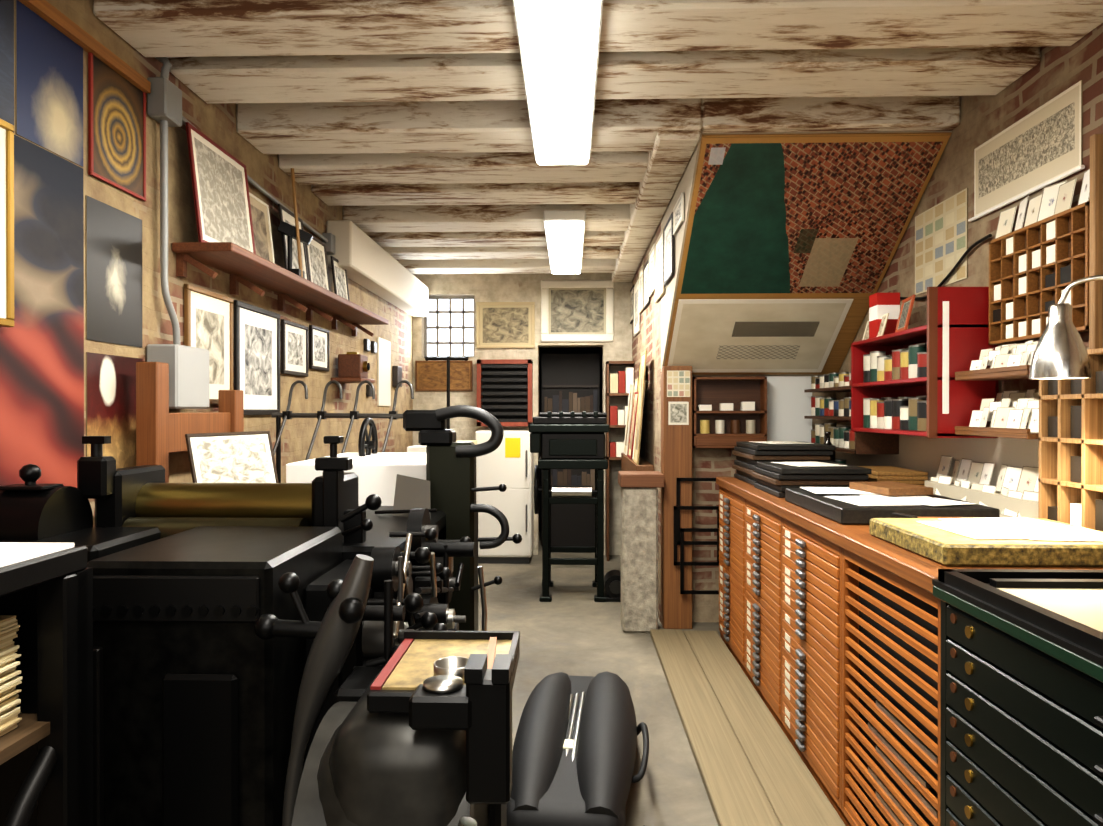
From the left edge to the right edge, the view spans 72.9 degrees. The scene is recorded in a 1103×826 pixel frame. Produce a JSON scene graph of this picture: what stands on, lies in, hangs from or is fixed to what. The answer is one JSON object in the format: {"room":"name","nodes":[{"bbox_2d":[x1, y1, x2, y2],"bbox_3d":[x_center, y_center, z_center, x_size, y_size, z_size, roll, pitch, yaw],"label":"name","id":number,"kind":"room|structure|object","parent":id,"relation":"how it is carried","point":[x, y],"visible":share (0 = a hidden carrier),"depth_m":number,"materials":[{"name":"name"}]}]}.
{"room":"printmaking workshop","nodes":[
{"label":"printmaking workshop","id":0,"kind":"room"},
{"bbox_2d":[14,0,412,515],"bbox_3d":[-1.602,-0.076,2.813,0.250,2.960,9.550,0,0,1],"label":"wall","id":1,"kind":"structure","parent":0,"point":[216,123],"depth_m":3.43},
{"bbox_2d":[0,0,150,487],"bbox_3d":[-1.484,-0.457,1.818,0.036,1.470,1.770,0,0,1],"label":"framed picture","id":2,"kind":"object","parent":1,"relation":"attached to","point":[41,313],"visible":0.96,"depth_m":2.27,"materials":[{"name":"multicoloured paper"}]},
{"bbox_2d":[184,284,239,403],"bbox_3d":[-1.454,-0.277,3.183,0.018,0.480,0.400,0,0,1],"label":"picture frame","id":3,"kind":"object","parent":1,"relation":"attached to","point":[208,320],"depth_m":3.23,"materials":[{"name":"brown"}]},
{"bbox_2d":[146,57,334,408],"bbox_3d":[-0.687,-0.692,4.153,1.508,1.342,2.920,0,0,1],"label":"conduit","id":4,"kind":"object","parent":1,"relation":"attached to","point":[188,377],"visible":0.62,"depth_m":2.77,"materials":[{"name":"grey metal"}]},
{"bbox_2d":[240,301,283,414],"bbox_3d":[-1.442,-0.254,3.678,0.018,0.530,0.510,0,0,1],"label":"picture frame","id":5,"kind":"object","parent":1,"relation":"attached to","point":[259,327],"depth_m":3.70,"materials":[{"name":"black"}]},
{"bbox_2d":[172,122,388,336],"bbox_3d":[-1.319,-0.879,4.133,0.245,0.686,2.490,0,0,1],"label":"shelf","id":6,"kind":"object","parent":1,"relation":"attached to","point":[235,242],"visible":0.96,"depth_m":3.39,"materials":[{"name":"wood"}]},
{"bbox_2d":[284,319,311,376],"bbox_3d":[-1.430,-0.356,4.168,0.018,0.290,0.370,0,0,1],"label":"picture frame","id":7,"kind":"object","parent":1,"relation":"attached to","point":[295,335],"depth_m":4.18,"materials":[{"name":"black"}]},
{"bbox_2d":[312,325,328,370],"bbox_3d":[-1.420,-0.393,4.572,0.018,0.260,0.320,0,0,1],"label":"picture frame","id":8,"kind":"object","parent":1,"relation":"attached to","point":[320,336],"depth_m":4.58,"materials":[{"name":"black"}]},
{"bbox_2d":[331,352,374,396],"bbox_3d":[-1.316,-0.254,4.981,0.208,0.300,0.340,0,0,1],"label":"box","id":9,"kind":"object","parent":1,"relation":"attached to","point":[353,367],"visible":0.96,"depth_m":4.87,"materials":[{"name":"brown wood"}]},
{"bbox_2d":[364,337,401,405],"bbox_3d":[-1.368,-0.334,6.117,0.048,0.550,1.070,0,0,1],"label":"electrical outlets","id":10,"kind":"object","parent":1,"relation":"attached to","point":[381,347],"visible":0.83,"depth_m":6.14,"materials":[{"name":"white plastic"}]},
{"bbox_2d":[413,273,631,554],"bbox_3d":[-0.400,-0.093,7.434,2.420,2.960,0.250,0,0,1],"label":"wall","id":11,"kind":"structure","parent":0,"point":[503,287],"depth_m":7.28,"materials":[{"name":"beige paint"}]},
{"bbox_2d":[415,361,472,390],"bbox_3d":[-1.054,-0.363,7.310,0.560,0.300,0.020,0,0,1],"label":"picture","id":12,"kind":"object","parent":11,"relation":"attached to","point":[429,375],"depth_m":7.31,"materials":[{"name":"brown wood"}]},
{"bbox_2d":[424,296,474,357],"bbox_3d":[-1.010,-0.854,7.461,0.520,0.620,0.040,0,0,1],"label":"window","id":13,"kind":"structure","parent":11,"relation":"in","point":[449,325],"depth_m":7.48,"materials":[{"name":"beige glass"}]},
{"bbox_2d":[477,359,532,425],"bbox_3d":[-0.451,-0.193,7.228,0.530,0.640,0.156,0,0,1],"label":"shelf","id":14,"kind":"object","parent":11,"relation":"attached to","point":[504,392],"visible":0.92,"depth_m":7.16,"materials":[{"name":"black metal"}]},
{"bbox_2d":[476,302,534,347],"bbox_3d":[-0.449,-0.858,7.293,0.570,0.450,0.020,0,0,1],"label":"picture","id":15,"kind":"object","parent":11,"relation":"attached to","point":[498,324],"depth_m":7.29,"materials":[{"name":"beige paper"}]},
{"bbox_2d":[541,280,613,341],"bbox_3d":[0.251,-0.993,7.273,0.710,0.600,0.025,0,0,1],"label":"picture","id":16,"kind":"object","parent":11,"relation":"attached to","point":[577,310],"depth_m":7.27,"materials":[{"name":"beige paper"}]},
{"bbox_2d":[478,531,720,825],"bbox_3d":[0.195,1.462,3.449,3.810,0.120,10.900,0,0,1],"label":"floor","id":17,"kind":"structure","parent":0,"point":[572,628],"depth_m":4.29,"materials":[{"name":"grey concrete"}]},
{"bbox_2d":[136,362,278,482],"bbox_3d":[-1.262,0.613,2.982,0.400,1.580,1.000,0,0,1],"label":"wooden stand","id":18,"kind":"object","parent":17,"relation":"on","point":[220,446],"visible":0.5,"depth_m":2.71,"materials":[{"name":"brown wood"}]},
{"bbox_2d":[0,380,521,825],"bbox_3d":[-0.749,0.627,2.193,1.437,1.566,2.949,0,0,1],"label":"press","id":19,"kind":"object","parent":17,"relation":"on","point":[307,643],"visible":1,"depth_m":1.46,"materials":[{"name":"metal"}]},
{"bbox_2d":[407,356,476,452],"bbox_3d":[-1.017,0.428,6.771,0.680,1.922,1.090,0,0,1],"label":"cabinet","id":20,"kind":"object","parent":17,"relation":"on","point":[416,449],"visible":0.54,"depth_m":7.01,"materials":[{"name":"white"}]},
{"bbox_2d":[475,430,533,563],"bbox_3d":[-0.440,0.778,7.074,0.520,1.220,0.471,0,0,1],"label":"refrigerator","id":21,"kind":"object","parent":17,"relation":"on","point":[508,462],"visible":0.71,"depth_m":6.86,"materials":[{"name":"white metal"}]},
{"bbox_2d":[542,354,599,545],"bbox_3d":[0.202,0.385,7.906,0.600,2.000,0.380,0,0,1],"label":"bookcase","id":22,"kind":"object","parent":17,"relation":"on","point":[570,382],"visible":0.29,"depth_m":7.74,"materials":[{"name":"black wood"}]},
{"bbox_2d":[529,411,620,601],"bbox_3d":[0.205,0.690,5.771,0.735,1.405,0.590,0,0,1],"label":"stand","id":23,"kind":"object","parent":17,"relation":"on","point":[562,440],"visible":1,"depth_m":5.51,"materials":[{"name":"black metal"}]},
{"bbox_2d":[507,671,648,825],"bbox_3d":[0.110,1.274,2.941,0.514,0.271,1.354,0,0,1],"label":"bag","id":24,"kind":"object","parent":17,"relation":"on","point":[574,752],"visible":0.98,"depth_m":2.64,"materials":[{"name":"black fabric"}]},
{"bbox_2d":[605,361,633,560],"bbox_3d":[0.650,0.450,7.133,0.255,1.875,0.296,0,0,1],"label":"box shelf","id":25,"kind":"object","parent":17,"relation":"on","point":[618,383],"visible":0.75,"depth_m":7.00,"materials":[{"name":"red wood"}]},
{"bbox_2d":[618,471,663,632],"bbox_3d":[0.577,0.891,4.837,0.275,1.010,0.260,0,0,1],"label":"half wall","id":26,"kind":"structure","parent":17,"relation":"on","point":[639,551],"depth_m":4.73,"materials":[{"name":"grey stone"}]},
{"bbox_2d":[621,350,653,470],"bbox_3d":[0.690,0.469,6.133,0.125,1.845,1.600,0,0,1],"label":"frames","id":27,"kind":"object","parent":26,"relation":"on","point":[632,459],"visible":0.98,"depth_m":5.93,"materials":[{"name":"brown"}]},
{"bbox_2d":[661,366,691,628],"bbox_3d":[0.819,0.546,4.897,0.185,1.700,0.155,0,0,1],"label":"column","id":28,"kind":"structure","parent":17,"relation":"on","point":[676,462],"depth_m":4.82,"materials":[{"name":"brown wood"}]},
{"bbox_2d":[674,478,718,593],"bbox_3d":[0.963,0.786,4.783,0.360,0.740,0.042,0,0,1],"label":"chase","id":29,"kind":"object","parent":28,"relation":"hanging from","point":[679,536],"visible":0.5,"depth_m":4.78,"materials":[{"name":"black metal"}]},
{"bbox_2d":[650,629,845,825],"bbox_3d":[0.793,1.385,3.293,0.415,0.035,2.820,0,0,1],"label":"plank floor","id":30,"kind":"structure","parent":17,"relation":"on","point":[753,769],"depth_m":3.10,"materials":[{"name":"beige wood"}]},
{"bbox_2d":[716,477,1102,825],"bbox_3d":[1.380,0.902,3.237,0.810,1.000,2.780,0,0,1],"label":"base cabinet","id":31,"kind":"object","parent":17,"relation":"on","point":[830,630],"visible":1,"depth_m":2.54,"materials":[{"name":"brown wood"}]},
{"bbox_2d":[732,441,870,497],"bbox_3d":[1.305,0.284,4.042,0.461,0.228,1.071,0,0,1],"label":"stack","id":32,"kind":"object","parent":31,"relation":"on","point":[776,468],"visible":0.94,"depth_m":3.84,"materials":[{"name":"black"}]},
{"bbox_2d":[824,431,834,460],"bbox_3d":[1.583,0.251,4.279,0.084,0.290,0.082,0,0,1],"label":"bottle","id":33,"kind":"object","parent":31,"relation":"on","point":[827,440],"visible":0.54,"depth_m":4.26,"materials":[{"name":"black glass"}]},
{"bbox_2d":[835,459,845,463],"bbox_3d":[1.668,0.325,4.568,0.182,0.140,0.304,0,0,1],"label":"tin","id":34,"kind":"object","parent":31,"relation":"on","point":[843,461],"visible":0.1,"depth_m":4.42,"materials":[{"name":"black metal"}]},
{"bbox_2d":[785,481,999,523],"bbox_3d":[1.337,0.353,3.041,0.565,0.097,0.710,0,0,1],"label":"tray","id":35,"kind":"object","parent":31,"relation":"on","point":[859,502],"visible":0.96,"depth_m":2.87,"materials":[{"name":"black metal"}]},
{"bbox_2d":[859,466,927,485],"bbox_3d":[1.678,0.340,3.757,0.240,0.117,0.400,0,0,1],"label":"tray stack","id":36,"kind":"object","parent":31,"relation":"on","point":[897,474],"visible":0.33,"depth_m":3.56,"materials":[{"name":"brown wood"}]},
{"bbox_2d":[891,512,1005,517],"bbox_3d":[1.368,0.376,2.584,0.440,0.053,0.121,0,0,1],"label":"reglets","id":37,"kind":"object","parent":31,"relation":"on","point":[897,514],"visible":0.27,"depth_m":2.58,"materials":[{"name":"brown wood"}]},
{"bbox_2d":[869,517,1102,566],"bbox_3d":[1.334,0.373,2.215,0.580,0.062,0.500,0,0,1],"label":"stone","id":38,"kind":"object","parent":31,"relation":"on","point":[1015,541],"visible":1,"depth_m":2.06,"materials":[{"name":"yellow stone"}]},
{"bbox_2d":[1038,134,1102,531],"bbox_3d":[1.721,-0.244,2.183,0.165,1.300,0.680,0,0,1],"label":"shelf","id":39,"kind":"object","parent":31,"relation":"on","point":[1070,481],"visible":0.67,"depth_m":2.39,"materials":[{"name":"brown wood"}]},
{"bbox_2d":[1029,275,1102,379],"bbox_3d":[1.547,-0.242,2.063,0.336,0.287,0.301,0,0,1],"label":"lamp","id":40,"kind":"object","parent":39,"relation":"attached to","point":[1060,352],"visible":1,"depth_m":2.10,"materials":[{"name":"silver metal"}]},
{"bbox_2d":[932,569,1102,825],"bbox_3d":[1.323,0.897,1.291,0.825,1.025,1.088,0,0,1],"label":"base cabinet","id":41,"kind":"object","parent":17,"relation":"on","point":[1021,697],"visible":1,"depth_m":1.55,"materials":[{"name":"black"}]},
{"bbox_2d":[700,376,835,621],"bbox_3d":[1.571,-0.085,5.084,1.140,2.960,0.250,0,0,1],"label":"wall","id":42,"kind":"structure","parent":0,"point":[712,462],"depth_m":4.97,"materials":[{"name":"brown brick"}]},
{"bbox_2d":[765,376,811,441],"bbox_3d":[1.573,-0.019,4.953,0.310,0.450,0.003,0,0,1],"label":"panel","id":43,"kind":"object","parent":42,"relation":"attached to","point":[788,403],"depth_m":4.95,"materials":[{"name":"white"}]},
{"bbox_2d":[632,131,951,621],"bbox_3d":[1.321,-0.086,5.490,1.160,2.960,4.050,0,0,1],"label":"wall","id":44,"kind":"structure","parent":0,"point":[655,321],"depth_m":4.99,"materials":[{"name":"white paint"}]},
{"bbox_2d":[630,286,632,323],"bbox_3d":[0.769,-1.029,7.148,0.012,0.326,0.423,0,0,1],"label":"print","id":45,"kind":"object","parent":44,"relation":"attached to","point":[632,286],"depth_m":7.18,"materials":[{"name":"beige"}]},
{"bbox_2d":[632,282,639,336],"bbox_3d":[0.759,-0.932,6.657,0.012,0.453,0.499,0,0,1],"label":"print","id":46,"kind":"object","parent":44,"relation":"attached to","point":[636,318],"depth_m":6.76,"materials":[{"name":"beige paper"}]},
{"bbox_2d":[637,264,642,314],"bbox_3d":[0.745,-1.026,6.204,0.012,0.362,0.346,0,0,1],"label":"print","id":47,"kind":"object","parent":44,"relation":"attached to","point":[639,282],"depth_m":6.35,"materials":[{"name":"beige paper"}]},
{"bbox_2d":[642,262,649,310],"bbox_3d":[0.737,-0.993,5.792,0.012,0.332,0.417,0,0,1],"label":"print","id":48,"kind":"object","parent":44,"relation":"attached to","point":[645,302],"depth_m":5.94,"materials":[{"name":"beige paper"}]},
{"bbox_2d":[647,247,652,298],"bbox_3d":[0.724,-1.023,5.380,0.012,0.321,0.347,0,0,1],"label":"print","id":49,"kind":"object","parent":44,"relation":"attached to","point":[650,261],"depth_m":5.48,"materials":[{"name":"beige paper"}]},
{"bbox_2d":[653,233,664,302],"bbox_3d":[0.716,-0.968,4.947,0.012,0.412,0.462,0,0,1],"label":"print","id":50,"kind":"object","parent":44,"relation":"attached to","point":[656,272],"depth_m":5.06,"materials":[{"name":"beige paper"}]},
{"bbox_2d":[661,215,673,287],"bbox_3d":[0.702,-0.975,4.488,0.012,0.359,0.396,0,0,1],"label":"print","id":51,"kind":"object","parent":44,"relation":"attached to","point":[667,243],"depth_m":4.52,"materials":[{"name":"beige paper"}]},
{"bbox_2d":[671,192,683,237],"bbox_3d":[0.694,-1.088,4.094,0.012,0.150,0.333,0,0,1],"label":"print","id":52,"kind":"object","parent":44,"relation":"attached to","point":[677,216],"depth_m":4.11,"materials":[{"name":"beige paper"}]},
{"bbox_2d":[692,377,766,447],"bbox_3d":[1.161,-0.004,4.902,0.470,0.460,0.125,0,0,1],"label":"wall shelf","id":53,"kind":"object","parent":44,"relation":"attached to","point":[728,412],"visible":0.88,"depth_m":4.91,"materials":[{"name":"brown wood"}]},
{"bbox_2d":[664,132,951,374],"bbox_3d":[1.291,-0.775,4.193,1.144,1.046,1.475,0,0,1],"label":"bulletin board","id":54,"kind":"object","parent":44,"relation":"attached to","point":[791,243],"visible":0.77,"depth_m":3.99,"materials":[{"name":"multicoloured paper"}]},
{"bbox_2d":[836,23,1102,424],"bbox_3d":[1.928,-0.071,1.574,0.250,2.960,7.250,0,0,1],"label":"wall","id":55,"kind":"structure","parent":0,"point":[1055,71],"depth_m":3.15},
{"bbox_2d":[804,372,898,453],"bbox_3d":[1.747,-0.022,4.414,0.225,0.480,0.880,0,0,1],"label":"shelf","id":56,"kind":"object","parent":55,"relation":"attached to","point":[845,439],"visible":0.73,"depth_m":4.29,"materials":[{"name":"beige"}]},
{"bbox_2d":[851,287,997,437],"bbox_3d":[1.697,-0.244,3.482,0.279,0.690,0.864,0,0,1],"label":"shelf unit","id":57,"kind":"object","parent":55,"relation":"attached to","point":[904,381],"visible":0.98,"depth_m":3.22,"materials":[{"name":"red paint"}]},
{"bbox_2d":[835,424,1038,485],"bbox_3d":[1.838,0.292,3.248,0.010,0.420,3.390,0,0,1],"label":"wall","id":58,"kind":"structure","parent":55,"relation":"attached to","point":[921,453],"depth_m":3.43,"materials":[{"name":"beige paint"}]},
{"bbox_2d":[915,190,967,294],"bbox_3d":[1.849,-0.799,3.559,0.004,0.400,0.500,0,0,1],"label":"picture","id":59,"kind":"object","parent":55,"relation":"attached to","point":[941,239],"depth_m":3.54,"materials":[{"name":"beige"}]},
{"bbox_2d":[900,234,991,299],"bbox_3d":[1.829,-0.653,3.575,0.025,0.186,0.952,0,0,1],"label":"hanging cable","id":60,"kind":"object","parent":55,"relation":"attached to","point":[964,255],"visible":0.67,"depth_m":3.35,"materials":[{"name":"black rubber"}]},
{"bbox_2d":[955,340,1038,438],"bbox_3d":[1.726,-0.091,2.794,0.185,0.359,0.480,0,0,1],"label":"shelf rack","id":61,"kind":"object","parent":55,"relation":"attached to","point":[1011,414],"visible":0.75,"depth_m":2.80,"materials":[{"name":"beige paper"}]},
{"bbox_2d":[963,80,1084,227],"bbox_3d":[1.825,-0.990,2.908,0.020,0.313,0.720,0,0,1],"label":"picture","id":62,"kind":"object","parent":55,"relation":"attached to","point":[1039,148],"depth_m":2.85,"materials":[{"name":"white paper"}]},
{"bbox_2d":[989,168,1089,344],"bbox_3d":[1.800,-0.551,2.740,0.065,0.551,0.580,0,0,1],"label":"case","id":63,"kind":"object","parent":55,"relation":"attached to","point":[1038,262],"visible":0.92,"depth_m":2.74,"materials":[{"name":"brown wood"}]},
{"bbox_3d":[0.195,-1.508,3.437,3.810,0.100,10.900,0,0,1],"label":"ceiling","id":64,"kind":"structure","parent":0,"visible":0},
{"bbox_2d":[93,0,1102,316],"bbox_3d":[0.200,-1.194,3.663,3.310,0.530,7.250,0,0,1],"label":"ceiling beams","id":65,"kind":"structure","parent":64,"relation":"attached to","point":[399,130],"depth_m":3.03,"materials":[{"name":"beige wood"}]},
{"bbox_2d":[513,0,602,164],"bbox_3d":[0.029,-1.241,2.602,0.270,0.101,2.020,0,0,1],"label":"ceiling light","id":66,"kind":"object","parent":65,"relation":"attached to","point":[559,42],"depth_m":2.61,"materials":[{"name":"white plastic"}]},
{"bbox_2d":[543,210,585,273],"bbox_3d":[0.105,-1.252,5.631,0.270,0.101,1.720,0,0,1],"label":"ceiling light","id":67,"kind":"object","parent":65,"relation":"attached to","point":[564,229],"depth_m":5.16,"materials":[{"name":"white plastic"}]}
]}

